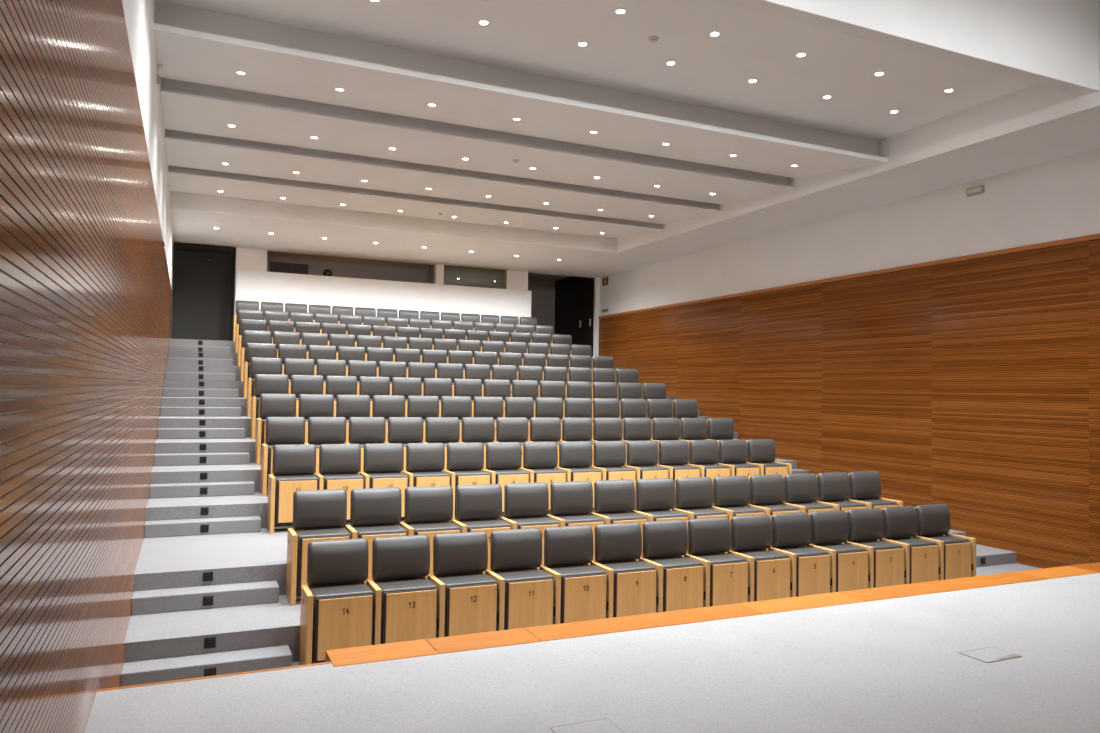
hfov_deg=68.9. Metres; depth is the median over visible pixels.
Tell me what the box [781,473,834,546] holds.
seat
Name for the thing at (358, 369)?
seat
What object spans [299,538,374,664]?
seat
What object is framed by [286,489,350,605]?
seat
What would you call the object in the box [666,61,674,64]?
recessed light
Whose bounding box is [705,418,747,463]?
seat
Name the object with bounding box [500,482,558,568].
seat
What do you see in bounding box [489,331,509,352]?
seat
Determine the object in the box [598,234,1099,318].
trim
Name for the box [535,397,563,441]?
seat
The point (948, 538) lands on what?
seat cushion
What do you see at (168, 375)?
carpeted step
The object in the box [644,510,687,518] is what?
seat cushion
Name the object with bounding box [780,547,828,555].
seat cushion
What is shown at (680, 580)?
seat
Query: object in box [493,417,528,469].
seat
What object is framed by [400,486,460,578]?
seat
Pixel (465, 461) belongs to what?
seat
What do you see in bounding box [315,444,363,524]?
seat
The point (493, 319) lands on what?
seat
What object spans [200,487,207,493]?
step light
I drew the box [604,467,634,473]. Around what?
seat cushion
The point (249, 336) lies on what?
seat
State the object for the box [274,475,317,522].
panel
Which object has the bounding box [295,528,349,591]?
seat cushion
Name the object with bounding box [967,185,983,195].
emergency light
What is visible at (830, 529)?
seat
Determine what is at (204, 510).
step light
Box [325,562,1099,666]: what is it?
trim
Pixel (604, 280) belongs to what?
fire sign
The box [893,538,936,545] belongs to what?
seat cushion
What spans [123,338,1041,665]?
floor
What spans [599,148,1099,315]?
wall
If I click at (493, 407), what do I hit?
seat
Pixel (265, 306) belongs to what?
seat
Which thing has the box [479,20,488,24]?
recessed light
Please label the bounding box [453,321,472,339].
seat
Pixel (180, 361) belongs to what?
carpeted step
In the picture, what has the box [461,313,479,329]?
seat
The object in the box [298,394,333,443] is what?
seat
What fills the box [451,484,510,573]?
seat
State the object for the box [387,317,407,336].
seat
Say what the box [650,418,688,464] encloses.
seat
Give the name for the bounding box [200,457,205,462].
step light
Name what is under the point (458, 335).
seat
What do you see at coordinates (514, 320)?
seat
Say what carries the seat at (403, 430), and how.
on the floor at (176, 561)
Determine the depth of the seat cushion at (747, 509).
9.68 m
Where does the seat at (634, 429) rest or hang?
on the floor at (176, 561)
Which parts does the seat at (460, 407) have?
backrest, panel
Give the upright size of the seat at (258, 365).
1.010 m
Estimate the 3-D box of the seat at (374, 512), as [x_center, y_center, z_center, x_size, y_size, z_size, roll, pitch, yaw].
[-1.722,1.734,7.953,0.554,1.010,0.436,2,-2,-24]
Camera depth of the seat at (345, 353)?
15.43 m
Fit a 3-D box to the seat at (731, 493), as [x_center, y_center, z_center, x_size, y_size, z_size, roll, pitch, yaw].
[2.287,1.859,9.762,0.554,1.010,0.436,2,-2,-24]
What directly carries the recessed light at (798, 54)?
in the ceiling
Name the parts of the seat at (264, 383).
panel, edge trim, backrest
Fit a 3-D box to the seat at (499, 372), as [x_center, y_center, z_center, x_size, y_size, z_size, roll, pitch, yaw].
[-0.852,0.474,15.477,0.554,1.010,0.436,2,-2,-24]
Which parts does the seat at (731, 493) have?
panel, backrest, edge trim, panel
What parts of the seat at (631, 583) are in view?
panel, backrest, edge trim, panel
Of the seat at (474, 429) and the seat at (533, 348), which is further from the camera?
the seat at (533, 348)
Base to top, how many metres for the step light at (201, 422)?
0.086 m
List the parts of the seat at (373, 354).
backrest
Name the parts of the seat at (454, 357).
backrest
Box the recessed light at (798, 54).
[796,53,805,56]
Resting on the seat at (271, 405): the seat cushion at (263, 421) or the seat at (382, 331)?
the seat cushion at (263, 421)
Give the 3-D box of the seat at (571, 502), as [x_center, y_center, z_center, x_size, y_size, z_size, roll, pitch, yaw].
[0.282,1.797,8.858,0.554,1.010,0.436,2,-2,-24]
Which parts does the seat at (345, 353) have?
backrest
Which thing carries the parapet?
on the floor at (176, 561)
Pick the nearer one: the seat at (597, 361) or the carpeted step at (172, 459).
the carpeted step at (172, 459)
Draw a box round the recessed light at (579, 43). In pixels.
[578,42,586,45]
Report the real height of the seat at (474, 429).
1.010 m
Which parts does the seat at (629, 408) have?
backrest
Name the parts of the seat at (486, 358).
backrest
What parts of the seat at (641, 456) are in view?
panel, backrest, edge trim, panel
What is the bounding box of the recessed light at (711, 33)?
[710,32,719,35]
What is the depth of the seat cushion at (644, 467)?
11.64 m
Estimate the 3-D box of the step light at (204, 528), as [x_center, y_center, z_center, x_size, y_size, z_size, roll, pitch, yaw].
[-3.969,1.862,9.209,0.086,0.086,0.011,2,-2,-24]
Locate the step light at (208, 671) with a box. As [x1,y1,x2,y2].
[204,667,215,676]
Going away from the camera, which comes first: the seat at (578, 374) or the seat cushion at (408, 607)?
the seat cushion at (408, 607)
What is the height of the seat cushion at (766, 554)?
0.534 m
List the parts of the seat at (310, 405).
panel, backrest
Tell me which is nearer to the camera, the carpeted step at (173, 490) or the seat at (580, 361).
the carpeted step at (173, 490)
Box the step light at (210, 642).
[204,637,215,648]
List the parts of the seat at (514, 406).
backrest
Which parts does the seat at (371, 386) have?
panel, backrest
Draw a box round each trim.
[97,662,331,691]
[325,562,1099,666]
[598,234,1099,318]
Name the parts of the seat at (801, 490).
panel, backrest, edge trim, panel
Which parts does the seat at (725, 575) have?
panel, backrest, edge trim, panel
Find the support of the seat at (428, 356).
on the floor at (176, 561)
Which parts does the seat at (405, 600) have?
panel, backrest, edge trim, panel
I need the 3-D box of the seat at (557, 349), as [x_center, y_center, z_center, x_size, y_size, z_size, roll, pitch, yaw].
[0.272,-0.019,18.371,0.554,1.010,0.436,2,-2,-24]
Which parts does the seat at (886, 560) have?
panel, backrest, panel, edge trim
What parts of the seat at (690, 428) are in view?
backrest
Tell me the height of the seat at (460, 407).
1.010 m
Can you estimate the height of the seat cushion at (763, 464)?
0.534 m
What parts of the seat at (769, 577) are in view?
panel, backrest, edge trim, panel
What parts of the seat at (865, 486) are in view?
panel, backrest, edge trim, panel, panel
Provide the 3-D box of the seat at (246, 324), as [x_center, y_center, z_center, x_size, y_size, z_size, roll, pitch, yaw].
[-6.182,-0.486,16.651,0.556,1.010,0.436,2,-2,-24]
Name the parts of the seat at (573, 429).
backrest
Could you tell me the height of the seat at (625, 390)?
1.010 m
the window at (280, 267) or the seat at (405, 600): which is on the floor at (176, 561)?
the seat at (405, 600)
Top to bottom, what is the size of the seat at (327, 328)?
1.010 m
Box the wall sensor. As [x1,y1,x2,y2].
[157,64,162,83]
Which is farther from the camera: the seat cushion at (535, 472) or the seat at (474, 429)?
the seat at (474, 429)
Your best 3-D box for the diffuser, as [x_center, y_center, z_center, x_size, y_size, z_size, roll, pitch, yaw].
[6.415,-2.666,12.123,0.012,0.065,0.220,2,-2,-24]
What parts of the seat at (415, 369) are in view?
backrest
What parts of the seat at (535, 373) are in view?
backrest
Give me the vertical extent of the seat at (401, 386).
1.010 m
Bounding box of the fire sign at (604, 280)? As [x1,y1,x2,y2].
[602,277,607,285]
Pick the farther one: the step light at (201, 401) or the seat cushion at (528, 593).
the step light at (201, 401)
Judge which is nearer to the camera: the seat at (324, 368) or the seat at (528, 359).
the seat at (324, 368)
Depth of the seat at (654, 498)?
9.38 m
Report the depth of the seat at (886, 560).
9.12 m
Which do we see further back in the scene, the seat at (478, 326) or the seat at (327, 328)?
the seat at (478, 326)
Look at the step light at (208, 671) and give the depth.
6.25 m
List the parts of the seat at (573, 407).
backrest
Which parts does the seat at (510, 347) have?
backrest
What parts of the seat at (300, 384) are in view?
panel, backrest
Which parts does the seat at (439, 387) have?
backrest, panel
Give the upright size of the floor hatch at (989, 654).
0.006 m
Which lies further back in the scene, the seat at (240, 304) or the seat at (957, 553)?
the seat at (240, 304)
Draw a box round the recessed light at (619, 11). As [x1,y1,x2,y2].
[615,9,625,13]
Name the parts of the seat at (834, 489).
panel, backrest, panel, edge trim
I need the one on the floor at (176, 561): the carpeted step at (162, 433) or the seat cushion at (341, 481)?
the carpeted step at (162, 433)
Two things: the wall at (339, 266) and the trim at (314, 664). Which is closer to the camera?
the trim at (314, 664)
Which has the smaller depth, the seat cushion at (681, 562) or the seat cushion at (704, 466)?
the seat cushion at (681, 562)
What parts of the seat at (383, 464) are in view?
panel, backrest, edge trim, panel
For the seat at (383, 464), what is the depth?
10.19 m
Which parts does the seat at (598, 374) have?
backrest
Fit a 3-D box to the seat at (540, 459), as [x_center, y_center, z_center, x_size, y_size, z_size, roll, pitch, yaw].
[-0.095,1.556,11.048,0.554,1.010,0.436,2,-2,-24]
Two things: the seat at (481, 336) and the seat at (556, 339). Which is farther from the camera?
the seat at (556, 339)
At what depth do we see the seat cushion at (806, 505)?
10.13 m
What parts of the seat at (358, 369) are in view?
backrest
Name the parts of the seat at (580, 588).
panel, backrest, edge trim, panel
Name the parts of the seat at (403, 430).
panel, backrest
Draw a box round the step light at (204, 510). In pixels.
[201,507,208,514]
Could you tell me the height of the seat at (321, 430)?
1.010 m
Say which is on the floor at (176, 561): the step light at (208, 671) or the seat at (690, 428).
the seat at (690, 428)
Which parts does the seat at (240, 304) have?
panel, backrest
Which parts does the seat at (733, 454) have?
panel, backrest, edge trim, panel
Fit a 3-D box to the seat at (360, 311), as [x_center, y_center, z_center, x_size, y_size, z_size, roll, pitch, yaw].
[-4.555,-0.963,19.771,0.554,1.010,0.436,2,-2,-24]
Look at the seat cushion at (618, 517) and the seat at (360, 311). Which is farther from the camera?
the seat at (360, 311)
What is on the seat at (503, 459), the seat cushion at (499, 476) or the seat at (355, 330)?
the seat cushion at (499, 476)
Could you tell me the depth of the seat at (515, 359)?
16.79 m
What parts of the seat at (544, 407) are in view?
backrest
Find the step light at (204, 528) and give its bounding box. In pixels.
[200,524,208,531]
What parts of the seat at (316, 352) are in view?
backrest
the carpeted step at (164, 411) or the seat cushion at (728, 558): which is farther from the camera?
the carpeted step at (164, 411)
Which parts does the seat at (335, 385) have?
panel, backrest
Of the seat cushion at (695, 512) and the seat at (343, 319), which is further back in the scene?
the seat at (343, 319)
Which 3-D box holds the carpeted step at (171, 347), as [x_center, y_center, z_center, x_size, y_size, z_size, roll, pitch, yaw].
[-7.550,-0.361,17.290,1.230,0.150,0.268,2,-2,-24]
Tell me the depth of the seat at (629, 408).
14.26 m
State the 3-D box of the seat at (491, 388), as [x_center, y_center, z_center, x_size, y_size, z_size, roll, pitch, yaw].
[-0.913,0.737,14.257,0.554,1.010,0.436,2,-2,-24]
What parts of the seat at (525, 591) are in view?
panel, backrest, edge trim, panel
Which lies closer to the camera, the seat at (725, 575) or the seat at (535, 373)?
the seat at (725, 575)
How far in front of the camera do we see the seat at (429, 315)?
20.55 m
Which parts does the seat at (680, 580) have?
panel, backrest, edge trim, panel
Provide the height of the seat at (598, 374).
1.010 m
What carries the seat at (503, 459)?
on the floor at (176, 561)
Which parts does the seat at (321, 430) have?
panel, backrest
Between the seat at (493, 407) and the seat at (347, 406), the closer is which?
the seat at (347, 406)
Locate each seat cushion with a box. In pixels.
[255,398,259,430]
[261,419,265,447]
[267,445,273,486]
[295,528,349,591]
[310,583,372,660]
[322,474,363,489]
[354,525,406,538]
[368,473,407,487]
[376,578,436,643]
[409,522,459,534]
[412,472,449,486]
[438,574,496,636]
[453,471,489,513]
[461,520,509,531]
[491,470,527,483]
[496,569,552,629]
[510,517,557,528]
[529,469,564,476]
[550,565,605,623]
[558,515,603,525]
[567,468,600,471]
[600,513,646,523]
[602,561,655,606]
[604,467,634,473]
[637,466,666,469]
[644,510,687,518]
[650,557,702,567]
[669,465,698,468]
[685,508,726,515]
[696,553,746,563]
[699,465,729,467]
[723,506,763,512]
[728,464,758,466]
[740,550,788,559]
[757,463,786,466]
[760,505,798,510]
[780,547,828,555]
[794,503,832,508]
[820,544,866,552]
[827,501,865,506]
[858,541,902,549]
[860,499,896,504]
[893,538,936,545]
[925,535,968,542]
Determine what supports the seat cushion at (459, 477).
on the seat at (465, 461)
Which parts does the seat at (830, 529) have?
panel, backrest, edge trim, panel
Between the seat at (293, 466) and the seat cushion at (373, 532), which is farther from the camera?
the seat at (293, 466)
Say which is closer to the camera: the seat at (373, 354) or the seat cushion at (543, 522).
the seat cushion at (543, 522)
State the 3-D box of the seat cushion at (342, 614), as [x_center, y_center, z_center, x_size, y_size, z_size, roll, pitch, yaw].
[-1.755,2.134,6.713,0.480,0.534,0.309,2,-2,-24]
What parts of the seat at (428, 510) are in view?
panel, backrest, edge trim, panel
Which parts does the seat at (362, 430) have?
panel, backrest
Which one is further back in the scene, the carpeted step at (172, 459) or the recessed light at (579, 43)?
the carpeted step at (172, 459)
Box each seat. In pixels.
[233,300,258,340]
[235,309,262,352]
[237,319,266,365]
[240,330,270,380]
[243,343,275,397]
[246,357,281,416]
[250,374,287,438]
[255,394,295,464]
[260,417,304,495]
[261,302,283,319]
[264,311,287,330]
[267,444,317,533]
[268,320,293,343]
[273,331,299,357]
[278,344,306,374]
[284,358,313,393]
[285,303,306,320]
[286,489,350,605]
[290,312,312,331]
[290,375,322,416]
[295,322,319,344]
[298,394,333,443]
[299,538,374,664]
[301,333,327,358]
[304,417,345,475]
[308,345,335,374]
[309,305,330,322]
[315,313,337,332]
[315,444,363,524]
[316,359,345,393]
[322,323,345,345]
[325,376,356,416]
[329,334,354,359]
[332,306,353,323]
[336,395,369,443]
[338,346,364,375]
[339,315,361,334]
[345,417,385,474]
[345,487,406,583]
[347,324,370,346]
[348,360,376,394]
[355,307,375,324]
[357,335,381,360]
[359,376,389,416]
[360,443,407,521]
[363,316,384,335]
[366,535,438,644]
[367,347,392,376]
[372,395,404,443]
[373,326,395,347]
[377,308,397,325]
[378,361,406,394]
[383,336,406,361]
[384,417,422,472]
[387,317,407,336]
[392,377,421,416]
[395,348,420,377]
[397,327,419,348]
[399,310,418,326]
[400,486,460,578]
[402,443,450,522]
[407,396,438,442]
[408,362,434,395]
[409,318,429,337]
[409,337,432,362]
[420,311,439,327]
[421,328,442,349]
[422,349,446,377]
[422,417,459,471]
[423,378,451,416]
[428,531,498,637]
[431,320,451,338]
[434,339,456,362]
[437,363,462,395]
[441,312,459,328]
[441,396,471,442]
[443,442,490,521]
[444,329,465,350]
[448,350,472,378]
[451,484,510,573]
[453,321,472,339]
[454,379,481,416]
[458,340,480,363]
[458,417,494,470]
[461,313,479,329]
[465,364,490,396]
[467,330,487,351]
[473,397,503,440]
[474,322,493,340]
[474,351,497,378]
[481,315,499,330]
[482,341,503,364]
[482,442,528,516]
[483,379,510,416]
[485,528,555,630]
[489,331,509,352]
[492,365,516,396]
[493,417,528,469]
[495,323,514,340]
[499,352,521,379]
[500,316,518,329]
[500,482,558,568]
[505,342,526,365]
[505,397,533,441]
[510,332,530,352]
[512,380,538,417]
[515,324,533,342]
[518,366,542,396]
[519,317,537,332]
[520,442,565,514]
[523,353,545,374]
[527,418,560,468]
[528,343,548,365]
[532,333,551,353]
[535,325,553,337]
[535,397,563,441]
[539,525,608,623]
[540,381,565,419]
[543,366,567,389]
[546,481,604,564]
[547,354,568,371]
[550,344,570,366]
[552,334,571,348]
[556,441,601,511]
[559,418,593,467]
[564,398,592,439]
[566,367,592,400]
[566,381,592,418]
[570,355,591,370]
[571,345,591,358]
[590,418,625,466]
[590,441,635,509]
[590,479,647,560]
[590,522,658,617]
[591,398,622,440]
[592,356,615,374]
[592,368,617,398]
[592,382,617,401]
[616,369,638,386]
[618,382,646,417]
[620,399,651,440]
[621,418,657,465]
[624,441,668,511]
[632,478,688,556]
[638,519,705,612]
[642,383,672,417]
[647,399,672,419]
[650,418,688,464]
[656,440,699,510]
[672,477,727,553]
[673,399,697,420]
[679,418,718,464]
[684,517,749,606]
[687,440,730,505]
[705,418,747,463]
[710,476,764,520]
[716,440,759,478]
[727,514,791,601]
[745,439,791,475]
[747,474,800,549]
[768,512,831,596]
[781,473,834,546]
[807,510,869,592]
[815,472,867,543]
[844,508,905,587]
[846,471,902,540]
[879,506,939,583]
[913,504,975,579]
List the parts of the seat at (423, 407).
panel, backrest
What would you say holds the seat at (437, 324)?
on the floor at (176, 561)
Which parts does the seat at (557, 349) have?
backrest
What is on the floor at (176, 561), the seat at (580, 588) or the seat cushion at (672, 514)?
the seat at (580, 588)
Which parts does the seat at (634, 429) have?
backrest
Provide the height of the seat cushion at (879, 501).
0.534 m
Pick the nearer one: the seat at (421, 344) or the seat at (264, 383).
the seat at (264, 383)
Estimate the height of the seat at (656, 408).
1.010 m
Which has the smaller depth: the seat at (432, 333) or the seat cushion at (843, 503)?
the seat cushion at (843, 503)
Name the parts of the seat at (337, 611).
panel, backrest, edge trim, panel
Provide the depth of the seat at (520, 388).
14.57 m
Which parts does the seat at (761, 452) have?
panel, backrest, panel, panel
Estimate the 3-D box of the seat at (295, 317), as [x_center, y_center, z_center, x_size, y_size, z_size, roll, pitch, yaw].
[-5.619,-0.732,18.098,0.554,1.010,0.436,2,-2,-24]
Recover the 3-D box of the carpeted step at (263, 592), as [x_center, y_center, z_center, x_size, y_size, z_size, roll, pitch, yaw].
[-3.152,2.121,7.371,1.230,0.150,0.268,2,-2,-24]
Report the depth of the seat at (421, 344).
17.11 m
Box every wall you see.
[0,0,173,545]
[171,242,599,355]
[267,251,504,288]
[528,273,570,330]
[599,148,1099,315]
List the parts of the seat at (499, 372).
backrest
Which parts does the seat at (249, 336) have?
panel, backrest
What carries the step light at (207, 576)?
attached to the floor at (176, 561)
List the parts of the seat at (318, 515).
panel, backrest, edge trim, panel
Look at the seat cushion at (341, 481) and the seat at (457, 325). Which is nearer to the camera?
the seat cushion at (341, 481)
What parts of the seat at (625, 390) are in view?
backrest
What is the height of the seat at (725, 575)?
1.010 m
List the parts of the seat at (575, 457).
panel, backrest, edge trim, panel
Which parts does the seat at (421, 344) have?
backrest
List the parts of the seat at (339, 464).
panel, backrest, edge trim, panel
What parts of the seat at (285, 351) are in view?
backrest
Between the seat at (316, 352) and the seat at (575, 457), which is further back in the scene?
the seat at (316, 352)
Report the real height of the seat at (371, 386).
1.010 m
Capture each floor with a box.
[85,573,1099,732]
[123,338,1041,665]
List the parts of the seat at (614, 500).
panel, backrest, edge trim, panel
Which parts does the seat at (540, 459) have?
panel, backrest, edge trim, panel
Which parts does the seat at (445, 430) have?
backrest, panel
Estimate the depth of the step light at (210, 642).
6.50 m
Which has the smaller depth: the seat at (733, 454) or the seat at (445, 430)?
the seat at (445, 430)
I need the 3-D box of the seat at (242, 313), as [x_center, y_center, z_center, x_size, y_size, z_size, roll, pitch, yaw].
[-6.622,-0.764,17.646,0.556,1.010,0.436,2,-2,-24]
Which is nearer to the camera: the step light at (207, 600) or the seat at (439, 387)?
the step light at (207, 600)
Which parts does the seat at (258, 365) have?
panel, backrest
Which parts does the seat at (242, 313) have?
panel, backrest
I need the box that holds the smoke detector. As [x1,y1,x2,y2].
[648,36,658,42]
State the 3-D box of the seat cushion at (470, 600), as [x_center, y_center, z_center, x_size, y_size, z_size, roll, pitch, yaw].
[-0.752,2.166,7.165,0.480,0.534,0.309,2,-2,-24]
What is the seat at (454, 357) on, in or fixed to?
on the floor at (176, 561)
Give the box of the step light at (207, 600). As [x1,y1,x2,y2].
[203,596,212,605]
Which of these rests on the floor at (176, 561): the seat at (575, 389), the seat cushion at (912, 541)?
the seat at (575, 389)
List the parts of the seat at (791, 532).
panel, backrest, edge trim, panel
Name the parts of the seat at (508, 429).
backrest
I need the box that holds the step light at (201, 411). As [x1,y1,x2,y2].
[199,409,204,414]
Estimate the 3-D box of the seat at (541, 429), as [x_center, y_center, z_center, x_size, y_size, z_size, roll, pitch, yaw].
[-0.034,1.293,12.268,0.554,1.010,0.436,2,-2,-24]
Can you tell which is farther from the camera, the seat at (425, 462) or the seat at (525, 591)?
the seat at (425, 462)
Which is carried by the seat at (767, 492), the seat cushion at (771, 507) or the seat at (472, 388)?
the seat cushion at (771, 507)
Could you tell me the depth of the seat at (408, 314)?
20.32 m
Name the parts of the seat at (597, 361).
backrest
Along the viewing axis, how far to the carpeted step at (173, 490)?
10.23 m
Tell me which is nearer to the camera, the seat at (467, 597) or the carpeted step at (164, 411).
the seat at (467, 597)
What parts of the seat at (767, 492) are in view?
panel, backrest, edge trim, panel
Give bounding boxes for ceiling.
[153,0,1099,277]
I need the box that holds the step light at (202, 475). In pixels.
[200,473,206,478]
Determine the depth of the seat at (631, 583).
7.77 m
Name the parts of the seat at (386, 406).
panel, backrest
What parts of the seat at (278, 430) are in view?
panel, edge trim, panel, backrest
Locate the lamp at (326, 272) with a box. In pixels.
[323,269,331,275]
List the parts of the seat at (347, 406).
panel, backrest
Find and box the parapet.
[236,269,531,321]
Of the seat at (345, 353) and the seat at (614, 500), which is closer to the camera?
the seat at (614, 500)
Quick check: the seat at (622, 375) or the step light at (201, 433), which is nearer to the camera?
the step light at (201, 433)
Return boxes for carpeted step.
[120,645,291,686]
[131,580,278,614]
[144,516,260,537]
[149,481,254,498]
[154,452,249,465]
[157,428,244,438]
[160,407,241,416]
[163,388,237,397]
[165,372,235,380]
[167,358,232,365]
[168,345,230,352]
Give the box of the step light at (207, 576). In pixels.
[203,571,212,580]
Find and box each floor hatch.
[550,718,625,732]
[958,647,1021,662]
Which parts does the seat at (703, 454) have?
panel, backrest, edge trim, panel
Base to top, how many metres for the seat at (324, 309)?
1.010 m
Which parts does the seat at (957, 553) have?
panel, backrest, panel, edge trim, panel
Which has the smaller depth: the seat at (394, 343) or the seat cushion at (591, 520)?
the seat cushion at (591, 520)
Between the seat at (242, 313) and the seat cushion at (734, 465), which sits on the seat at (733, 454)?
the seat cushion at (734, 465)
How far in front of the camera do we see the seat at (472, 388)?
14.12 m
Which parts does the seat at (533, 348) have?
backrest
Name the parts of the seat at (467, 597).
panel, backrest, edge trim, panel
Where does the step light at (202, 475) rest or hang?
attached to the floor at (176, 561)
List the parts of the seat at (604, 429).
backrest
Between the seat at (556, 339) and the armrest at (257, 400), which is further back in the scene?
the seat at (556, 339)
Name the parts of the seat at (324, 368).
panel, backrest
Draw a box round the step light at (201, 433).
[199,431,205,436]
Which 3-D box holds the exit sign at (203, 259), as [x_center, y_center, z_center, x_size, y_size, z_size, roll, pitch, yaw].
[-8.562,-2.664,19.979,0.330,0.160,0.031,2,-2,-24]
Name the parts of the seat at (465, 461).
panel, backrest, edge trim, panel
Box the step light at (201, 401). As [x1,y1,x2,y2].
[199,399,204,404]
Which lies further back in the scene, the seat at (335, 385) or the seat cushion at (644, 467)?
the seat at (335, 385)
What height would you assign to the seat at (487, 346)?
1.010 m
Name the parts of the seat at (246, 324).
panel, backrest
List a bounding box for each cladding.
[0,0,171,732]
[598,239,1099,568]
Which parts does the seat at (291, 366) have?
backrest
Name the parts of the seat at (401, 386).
panel, backrest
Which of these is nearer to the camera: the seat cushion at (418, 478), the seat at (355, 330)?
the seat cushion at (418, 478)
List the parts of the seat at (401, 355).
backrest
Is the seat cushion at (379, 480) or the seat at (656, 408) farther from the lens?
the seat at (656, 408)
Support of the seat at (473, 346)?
on the floor at (176, 561)
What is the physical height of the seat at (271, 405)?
1.010 m
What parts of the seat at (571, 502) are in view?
panel, backrest, edge trim, panel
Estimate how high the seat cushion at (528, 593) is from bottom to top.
0.534 m
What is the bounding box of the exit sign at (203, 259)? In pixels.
[199,256,213,262]
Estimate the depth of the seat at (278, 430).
10.74 m
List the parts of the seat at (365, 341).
backrest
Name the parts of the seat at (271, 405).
panel, edge trim, backrest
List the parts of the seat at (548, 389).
backrest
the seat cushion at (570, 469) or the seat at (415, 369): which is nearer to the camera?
the seat cushion at (570, 469)
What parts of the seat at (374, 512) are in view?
panel, backrest, edge trim, panel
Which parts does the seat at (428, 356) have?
backrest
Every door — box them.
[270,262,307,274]
[554,276,574,344]
[574,277,593,356]
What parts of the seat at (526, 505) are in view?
panel, backrest, edge trim, panel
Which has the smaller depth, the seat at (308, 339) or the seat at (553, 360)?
the seat at (308, 339)
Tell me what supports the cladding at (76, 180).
attached to the wall at (139, 15)
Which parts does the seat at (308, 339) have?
backrest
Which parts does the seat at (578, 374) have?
backrest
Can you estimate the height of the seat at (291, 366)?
1.010 m
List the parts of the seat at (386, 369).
backrest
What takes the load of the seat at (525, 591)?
on the floor at (176, 561)
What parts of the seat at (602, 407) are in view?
backrest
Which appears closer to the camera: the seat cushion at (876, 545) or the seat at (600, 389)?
the seat cushion at (876, 545)
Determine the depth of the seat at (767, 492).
10.05 m
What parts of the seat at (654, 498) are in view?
panel, backrest, edge trim, panel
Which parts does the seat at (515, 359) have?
backrest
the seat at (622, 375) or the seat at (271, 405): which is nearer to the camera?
the seat at (271, 405)
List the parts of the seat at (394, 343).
backrest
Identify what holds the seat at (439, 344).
on the floor at (176, 561)
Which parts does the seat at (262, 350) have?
panel, backrest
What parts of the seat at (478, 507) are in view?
panel, backrest, edge trim, panel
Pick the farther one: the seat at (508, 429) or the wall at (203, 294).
the wall at (203, 294)
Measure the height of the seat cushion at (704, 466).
0.534 m
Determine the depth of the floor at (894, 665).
4.57 m
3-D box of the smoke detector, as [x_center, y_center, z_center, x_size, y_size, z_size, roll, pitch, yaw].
[1.110,-3.496,8.580,0.110,0.045,0.110,2,-2,-24]
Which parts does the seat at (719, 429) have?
backrest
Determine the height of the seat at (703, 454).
1.010 m
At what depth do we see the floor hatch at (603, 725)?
3.92 m
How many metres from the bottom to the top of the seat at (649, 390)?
1.010 m
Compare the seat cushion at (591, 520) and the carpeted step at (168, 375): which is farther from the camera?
the carpeted step at (168, 375)
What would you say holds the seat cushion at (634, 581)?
on the seat at (631, 583)
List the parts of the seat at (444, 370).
backrest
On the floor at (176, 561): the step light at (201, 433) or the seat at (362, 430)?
the seat at (362, 430)
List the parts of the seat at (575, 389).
backrest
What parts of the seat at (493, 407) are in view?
backrest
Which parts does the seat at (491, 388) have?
backrest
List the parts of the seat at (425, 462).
panel, backrest, edge trim, panel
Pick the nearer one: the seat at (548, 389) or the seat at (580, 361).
the seat at (548, 389)
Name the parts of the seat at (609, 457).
panel, backrest, edge trim, panel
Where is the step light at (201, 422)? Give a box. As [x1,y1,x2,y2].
[199,420,205,424]
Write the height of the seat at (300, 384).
1.010 m
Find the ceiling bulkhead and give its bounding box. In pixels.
[715,0,1098,95]
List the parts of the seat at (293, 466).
panel, rail, backrest, edge trim, panel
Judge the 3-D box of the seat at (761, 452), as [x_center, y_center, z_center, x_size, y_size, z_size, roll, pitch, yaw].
[3.432,1.666,12.639,0.596,1.010,0.436,2,-2,-24]
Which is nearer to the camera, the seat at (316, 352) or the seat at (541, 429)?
the seat at (541, 429)
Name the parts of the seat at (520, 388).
backrest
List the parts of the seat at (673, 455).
panel, backrest, edge trim, panel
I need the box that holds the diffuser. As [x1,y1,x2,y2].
[967,187,980,193]
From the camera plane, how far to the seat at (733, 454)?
12.45 m
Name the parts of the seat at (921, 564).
panel, backrest, edge trim, panel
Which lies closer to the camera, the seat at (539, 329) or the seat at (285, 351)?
the seat at (285, 351)
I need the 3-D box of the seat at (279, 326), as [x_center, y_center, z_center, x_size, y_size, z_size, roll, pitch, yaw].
[-5.680,-0.470,16.878,0.554,1.010,0.436,2,-2,-24]
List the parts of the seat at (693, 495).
panel, backrest, edge trim, panel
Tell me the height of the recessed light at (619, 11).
0.009 m
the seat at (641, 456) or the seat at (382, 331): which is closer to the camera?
the seat at (641, 456)
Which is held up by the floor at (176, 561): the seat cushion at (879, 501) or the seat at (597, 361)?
the seat at (597, 361)
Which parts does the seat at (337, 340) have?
backrest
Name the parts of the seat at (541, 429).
backrest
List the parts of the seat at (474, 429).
backrest, panel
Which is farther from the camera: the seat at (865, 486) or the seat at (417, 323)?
the seat at (417, 323)
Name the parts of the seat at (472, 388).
backrest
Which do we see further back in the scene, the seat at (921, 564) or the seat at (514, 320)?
the seat at (514, 320)
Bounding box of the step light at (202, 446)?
[200,444,205,449]
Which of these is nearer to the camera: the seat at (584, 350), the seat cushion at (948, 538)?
the seat cushion at (948, 538)
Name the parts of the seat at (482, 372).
backrest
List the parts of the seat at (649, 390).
backrest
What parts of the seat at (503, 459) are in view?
panel, backrest, edge trim, panel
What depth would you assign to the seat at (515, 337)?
19.25 m
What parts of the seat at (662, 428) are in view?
backrest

